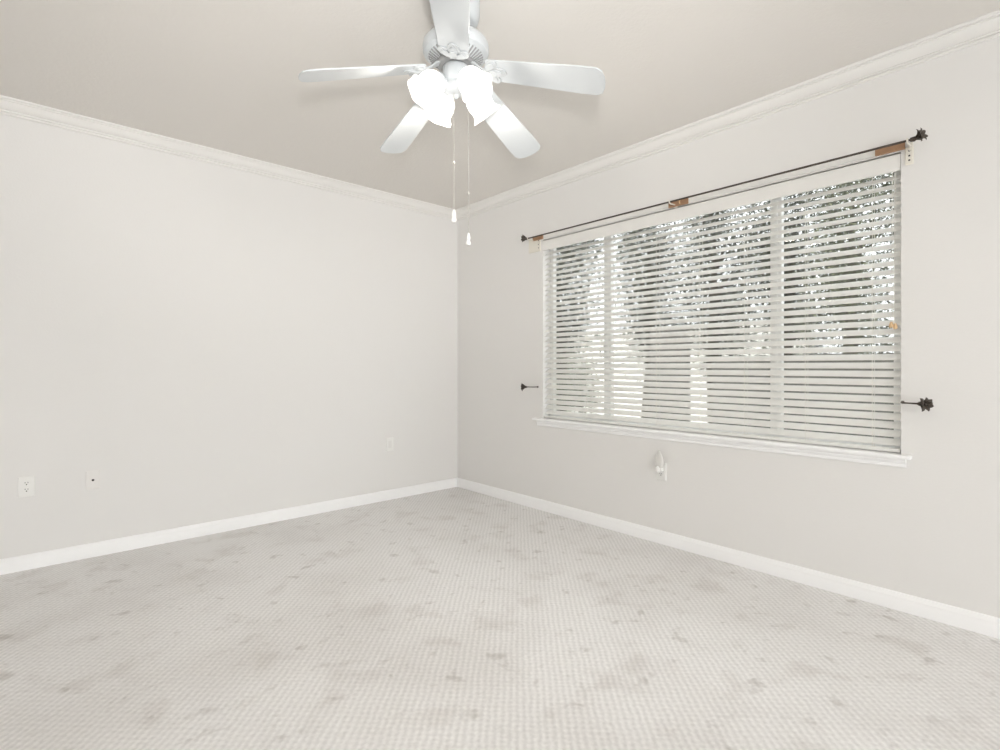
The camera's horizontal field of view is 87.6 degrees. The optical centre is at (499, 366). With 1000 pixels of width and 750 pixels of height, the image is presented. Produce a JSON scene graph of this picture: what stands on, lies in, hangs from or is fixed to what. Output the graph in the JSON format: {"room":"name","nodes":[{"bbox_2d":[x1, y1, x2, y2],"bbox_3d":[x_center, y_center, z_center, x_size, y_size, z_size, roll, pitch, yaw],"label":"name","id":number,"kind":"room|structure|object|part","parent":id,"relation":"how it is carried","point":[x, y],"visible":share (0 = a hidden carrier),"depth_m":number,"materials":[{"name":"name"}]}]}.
{"room":"empty bedroom","nodes":[
{"label":"empty bedroom","id":0,"kind":"room"},
{"bbox_2d":[0,114,456,558],"bbox_3d":[-2.723,-0.147,3.259,6.360,2.790,0.160,0,0,-42],"label":"wall","id":1,"kind":"structure","parent":0,"point":[215,342],"depth_m":3.68,"materials":[{"name":"white paint"}]},
{"bbox_2d":[18,476,34,497],"bbox_3d":[-2.796,0.708,3.079,0.074,0.120,0.009,0,0,-42],"label":"electrical outlet","id":2,"kind":"object","parent":1,"relation":"attached to","point":[26,485],"visible":1,"depth_m":3.08,"materials":[{"name":"white plastic"}]},
{"bbox_2d":[23,481,29,485],"bbox_3d":[-2.794,0.689,3.077,0.035,0.027,0.003,0,0,-42],"label":"receptacle","id":3,"kind":"object","parent":2,"relation":"attached to","point":[25,483],"depth_m":3.08,"materials":[{"name":"grey plastic"}]},
{"bbox_2d":[23,487,30,492],"bbox_3d":[-2.794,0.728,3.077,0.035,0.027,0.003,0,0,-42],"label":"receptacle","id":4,"kind":"object","parent":2,"relation":"attached to","point":[25,489],"depth_m":3.08,"materials":[{"name":"grey plastic"}]},
{"bbox_2d":[86,470,99,489],"bbox_3d":[-2.563,0.714,3.283,0.072,0.118,0.018,0,0,-42],"label":"plate","id":5,"kind":"object","parent":1,"relation":"attached to","point":[92,477],"visible":1,"depth_m":3.28,"materials":[{"name":"white plastic"}]},
{"bbox_2d":[0,95,456,219],"bbox_3d":[-2.704,-1.500,3.118,6.200,0.084,0.074,0,0,-42],"label":"trim","id":6,"kind":"structure","parent":1,"relation":"attached to","point":[9,106],"depth_m":3.64,"materials":[{"name":"white paint"}]},
{"bbox_2d":[0,478,456,574],"bbox_3d":[-2.724,1.154,3.140,6.200,0.088,0.014,0,0,-42],"label":"baseboard","id":7,"kind":"structure","parent":1,"relation":"attached to","point":[73,553],"depth_m":3.67,"materials":[{"name":"white paint"}]},
{"bbox_2d":[386,437,392,450],"bbox_3d":[-0.994,0.700,4.703,0.074,0.120,0.010,0,0,-42],"label":"switch plate","id":8,"kind":"object","parent":1,"relation":"attached to","point":[389,441],"visible":1,"depth_m":4.70,"materials":[{"name":"white plastic"}]},
{"bbox_2d":[0,487,999,749],"bbox_3d":[0.152,1.223,-0.047,6.200,0.050,8.600,0,0,-42],"label":"floor","id":9,"kind":"structure","parent":0,"point":[455,618],"depth_m":2.22,"materials":[{"name":"carpet"}]},
{"bbox_2d":[0,0,999,209],"bbox_3d":[0.158,-1.592,0.066,6.360,0.100,8.760,0,0,-42],"label":"ceiling","id":10,"kind":"structure","parent":0,"point":[222,75],"depth_m":2.62,"materials":[{"name":"white paint"}]},
{"bbox_2d":[298,0,604,245],"bbox_3d":[-0.200,-1.026,2.234,1.190,1.031,1.167,0,0,-42],"label":"ceiling fan","id":11,"kind":"object","parent":10,"relation":"hanging from","point":[454,46],"visible":1,"depth_m":2.13,"materials":[{"name":"white metal"}]},
{"bbox_3d":[-0.543,-1.168,2.070,0.496,0.006,0.150,-15,17,-19],"label":"blade","id":12,"kind":"part","parent":11,"relation":"part of","materials":[{"name":"white wood"}]},
{"bbox_3d":[-0.420,-1.166,2.499,0.150,0.006,0.496,-15,-5,-40],"label":"blade","id":13,"kind":"part","parent":11,"relation":"part of","materials":[{"name":"white wood"}]},
{"bbox_3d":[-0.284,-1.147,2.128,0.146,0.118,0.134,0,-44,54],"label":"lamp shade","id":14,"kind":"part","parent":11,"relation":"part of","materials":[{"name":"white glass"}]},
{"bbox_3d":[-0.289,-1.245,2.162,0.090,0.037,0.038,-15,17,-19],"label":"blade arm","id":15,"kind":"part","parent":11,"relation":"part of","materials":[{"name":"grey metal"}]},
{"bbox_3d":[-0.258,-1.147,2.299,0.146,0.118,0.134,0,44,-36],"label":"lamp shade","id":16,"kind":"part","parent":11,"relation":"part of","materials":[{"name":"white glass"}]},
{"bbox_3d":[-0.242,-1.189,2.162,0.078,0.050,0.055,0,0,-42],"label":"lamp arm","id":17,"kind":"part","parent":11,"relation":"part of","materials":[{"name":"white metal"}]},
{"bbox_3d":[-0.172,-1.228,1.812,0.150,0.006,0.496,12,0,-2],"label":"blade","id":18,"kind":"part","parent":11,"relation":"part of","materials":[{"name":"white wood"}]},
{"bbox_3d":[-0.141,-0.871,2.199,0.026,0.624,0.009,0,0,-10],"label":"pull chain","id":19,"kind":"part","parent":11,"relation":"part of","materials":[{"name":"silver metal"}]},
{"bbox_3d":[-0.122,-1.161,2.112,0.045,0.069,0.045,0,-44,-36],"label":"bulb","id":20,"kind":"part","parent":11,"relation":"part of","materials":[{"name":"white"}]},
{"bbox_3d":[-0.114,-1.147,2.102,0.146,0.118,0.134,0,-44,-36],"label":"lamp shade","id":21,"kind":"part","parent":11,"relation":"part of","materials":[{"name":"white glass"}]},
{"bbox_3d":[-0.080,-1.245,2.170,0.090,0.037,0.038,15,-8,15],"label":"blade arm","id":22,"kind":"part","parent":11,"relation":"part of","materials":[{"name":"grey metal"}]},
{"bbox_3d":[-0.087,-1.147,2.272,0.146,0.118,0.134,0,44,54],"label":"lamp shade","id":23,"kind":"part","parent":11,"relation":"part of","materials":[{"name":"white glass"}]},
{"bbox_3d":[0.026,-1.166,2.515,0.150,0.006,0.496,-13,-22,30],"label":"blade","id":24,"kind":"part","parent":11,"relation":"part of","materials":[{"name":"white wood"}]},
{"bbox_3d":[0.179,-1.168,2.095,0.496,0.006,0.150,15,-8,15],"label":"blade","id":25,"kind":"part","parent":11,"relation":"part of","materials":[{"name":"white wood"}]},
{"bbox_2d":[457,37,999,617],"bbox_3d":[2.513,-0.147,2.084,0.160,2.790,8.600,0,0,-42],"label":"wall","id":26,"kind":"structure","parent":0,"point":[929,528],"depth_m":2.79,"materials":[{"name":"white paint"}]},
{"bbox_2d":[521,383,538,390],"bbox_3d":[0.243,0.173,4.398,0.152,0.073,0.074,0,0,29],"label":"curtain holdback","id":27,"kind":"object","parent":26,"relation":"attached to","point":[523,386],"visible":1,"depth_m":4.41,"materials":[{"name":"brown metal"}]},
{"bbox_2d":[656,463,665,480],"bbox_3d":[1.092,0.708,3.533,0.009,0.122,0.074,0,0,-42],"label":"electrical outlet","id":28,"kind":"object","parent":26,"relation":"attached to","point":[661,475],"visible":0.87,"depth_m":3.52,"materials":[{"name":"white plastic"}]},
{"bbox_2d":[655,450,663,472],"bbox_3d":[1.076,0.635,3.518,0.054,0.150,0.055,0,0,2],"label":"night light","id":29,"kind":"object","parent":28,"relation":"attached to","point":[659,463],"visible":1,"depth_m":3.50,"materials":[{"name":"white plastic"}]},
{"bbox_2d":[529,143,913,253],"bbox_3d":[1.115,-1.034,3.486,0.037,0.129,2.620,0,0,-42],"label":"valance","id":30,"kind":"object","parent":26,"relation":"attached to","point":[909,155],"visible":0.81,"depth_m":3.12,"materials":[{"name":"white wood"}]},
{"bbox_3d":[0.293,-1.026,4.416,0.010,0.115,0.138,0,0,-42],"label":"plate","id":31,"kind":"part","parent":30,"relation":"part of","materials":[{"name":"beige metal"}]},
{"bbox_3d":[1.991,-1.025,2.535,0.010,0.086,0.034,0,0,-42],"label":"plate","id":32,"kind":"part","parent":30,"relation":"part of","materials":[{"name":"beige metal"}]},
{"bbox_2d":[532,418,911,467],"bbox_3d":[1.166,0.462,3.487,0.130,0.064,2.541,0,0,-42],"label":"window sill","id":33,"kind":"structure","parent":26,"relation":"attached to","point":[885,458],"depth_m":3.10,"materials":[{"name":"white paint"}]},
{"bbox_2d":[521,128,927,242],"bbox_3d":[1.105,-1.079,3.430,0.125,0.068,2.679,0,0,-42],"label":"curtain rod","id":34,"kind":"object","parent":26,"relation":"attached to","point":[921,134],"visible":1,"depth_m":2.91,"materials":[{"name":"brown metal"}]},
{"bbox_2d":[550,171,900,447],"bbox_3d":[1.238,-0.307,3.523,0.048,1.501,2.408,0,0,-42],"label":"window","id":35,"kind":"structure","parent":26,"relation":"in","point":[897,181],"depth_m":3.07,"materials":[{"name":"white plastic"}]},
{"bbox_2d":[543,153,900,452],"bbox_3d":[1.186,-0.312,3.476,0.065,1.476,2.403,0,0,-42],"label":"blind","id":36,"kind":"object","parent":35,"relation":"attached to","point":[890,164],"visible":0.88,"depth_m":3.16,"materials":[{"name":"white plastic"}]},
{"bbox_3d":[0.447,-0.285,4.307,0.045,1.410,0.002,0,0,-42],"label":"ladder cord","id":37,"kind":"part","parent":36,"relation":"part of","materials":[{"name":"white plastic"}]},
{"bbox_3d":[0.685,-0.285,4.044,0.045,1.410,0.002,0,0,-42],"label":"ladder cord","id":38,"kind":"part","parent":36,"relation":"part of","materials":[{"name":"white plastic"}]},
{"bbox_3d":[1.297,-0.285,3.365,0.045,1.410,0.002,0,0,-42],"label":"ladder cord","id":39,"kind":"part","parent":36,"relation":"part of","materials":[{"name":"white fabric"}]},
{"bbox_3d":[1.193,0.417,3.481,0.048,0.018,2.397,0,0,-42],"label":"rail","id":40,"kind":"part","parent":36,"relation":"part of","materials":[{"name":"white plastic"}]},
{"bbox_3d":[1.488,-0.285,3.154,0.045,1.410,0.002,0,0,-42],"label":"ladder cord","id":41,"kind":"part","parent":36,"relation":"part of","materials":[{"name":"white fabric"}]},
{"bbox_3d":[1.918,-0.285,2.678,0.045,1.410,0.002,0,0,-42],"label":"ladder cord","id":42,"kind":"part","parent":36,"relation":"part of","materials":[{"name":"white fabric"}]},
{"bbox_3d":[1.956,-0.590,2.590,0.003,0.780,0.015,0,0,-42],"label":"pull cord","id":43,"kind":"part","parent":36,"relation":"part of","materials":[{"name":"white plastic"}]},
{"bbox_2d":[456,9,999,220],"bbox_3d":[2.426,-1.500,2.005,0.074,0.084,8.600,0,0,-42],"label":"trim","id":44,"kind":"structure","parent":26,"relation":"attached to","point":[984,28],"depth_m":2.94,"materials":[{"name":"white paint"}]},
{"bbox_2d":[457,478,999,638],"bbox_3d":[2.449,1.154,2.025,0.014,0.088,8.600,0,0,-42],"label":"baseboard","id":45,"kind":"structure","parent":26,"relation":"attached to","point":[984,624],"depth_m":2.97,"materials":[{"name":"white paint"}]},
{"bbox_2d":[900,397,933,411],"bbox_3d":[1.969,0.176,2.484,0.074,0.070,0.147,0,0,-22],"label":"curtain holdback","id":46,"kind":"object","parent":26,"relation":"attached to","point":[926,404],"visible":1,"depth_m":2.43,"materials":[{"name":"brown metal"}]},
{"bbox_3d":[1.963,0.175,2.503,0.043,0.015,0.106,0,0,-11],"label":"arm","id":47,"kind":"part","parent":46,"relation":"part of","materials":[{"name":"brown metal"}]},
{"bbox_2d":[918,397,933,411],"bbox_3d":[1.989,0.176,2.443,0.074,0.070,0.044,0,0,-5],"label":"flower","id":48,"kind":"object","parent":46,"relation":"on","point":[926,404],"depth_m":2.43,"materials":[{"name":"brown metal"}]},
{"label":"outside","id":49,"kind":"structure","parent":0,"visible":0},
{"bbox_3d":[4.574,1.448,11.756,15.820,0.100,21.000,0,0,-42],"label":"ground","id":50,"kind":"structure","parent":49,"visible":0},
{"bbox_2d":[557,347,603,413],"bbox_3d":[1.353,0.514,9.259,0.894,1.787,0.896,0,0,-42],"label":"shrub","id":51,"kind":"object","parent":50,"relation":"on","point":[564,347],"visible":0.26,"depth_m":9.17,"materials":[{"name":"green plant"}]},
{"bbox_2d":[557,233,622,411],"bbox_3d":[1.166,-1.500,10.030,1.922,5.804,1.862,0,0,-42],"label":"tree","id":52,"kind":"object","parent":50,"relation":"on","point":[595,240],"visible":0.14,"depth_m":9.83,"materials":[{"name":"green plant"}]},
{"bbox_2d":[597,217,701,417],"bbox_3d":[2.712,-1.776,9.653,1.957,6.362,1.437,0,0,-42],"label":"tree","id":53,"kind":"object","parent":50,"relation":"on","point":[682,221],"visible":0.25,"depth_m":9.45,"materials":[{"name":"green plant"}]},
{"bbox_2d":[650,329,691,421],"bbox_3d":[2.362,0.405,7.236,0.061,1.926,0.608,0,0,-42],"label":"fence","id":54,"kind":"object","parent":50,"relation":"on","point":[680,330],"visible":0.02,"depth_m":7.20,"materials":[{"name":"grey wood"}]},
{"bbox_2d":[567,323,814,422],"bbox_3d":[3.657,0.208,14.430,0.280,2.380,9.000,0,0,-42],"label":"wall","id":55,"kind":"structure","parent":50,"relation":"on","point":[752,326],"depth_m":14.30,"materials":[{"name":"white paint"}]},
{"bbox_2d":[662,203,763,422],"bbox_3d":[3.767,-1.842,9.073,1.929,6.494,1.401,0,0,-42],"label":"tree","id":56,"kind":"object","parent":50,"relation":"on","point":[735,209],"visible":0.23,"depth_m":8.94,"materials":[{"name":"green plant"}]},
{"bbox_2d":[725,187,840,355],"bbox_3d":[4.622,-1.465,8.436,1.944,5.730,1.434,0,0,-42],"label":"tree","id":57,"kind":"object","parent":50,"relation":"on","point":[808,192],"visible":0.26,"depth_m":8.32,"materials":[{"name":"green plant"}]},
{"bbox_2d":[712,353,893,438],"bbox_3d":[4.050,0.612,5.366,0.061,1.513,3.815,0,0,-42],"label":"fence","id":58,"kind":"object","parent":50,"relation":"on","point":[836,361],"visible":0.1,"depth_m":5.86,"materials":[{"name":"grey wood"}]},
{"bbox_2d":[786,172,893,354],"bbox_3d":[5.004,-1.593,7.411,1.941,5.988,1.441,0,0,-42],"label":"tree","id":59,"kind":"object","parent":50,"relation":"on","point":[861,197],"visible":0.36,"depth_m":7.26,"materials":[{"name":"green plant"}]}
]}

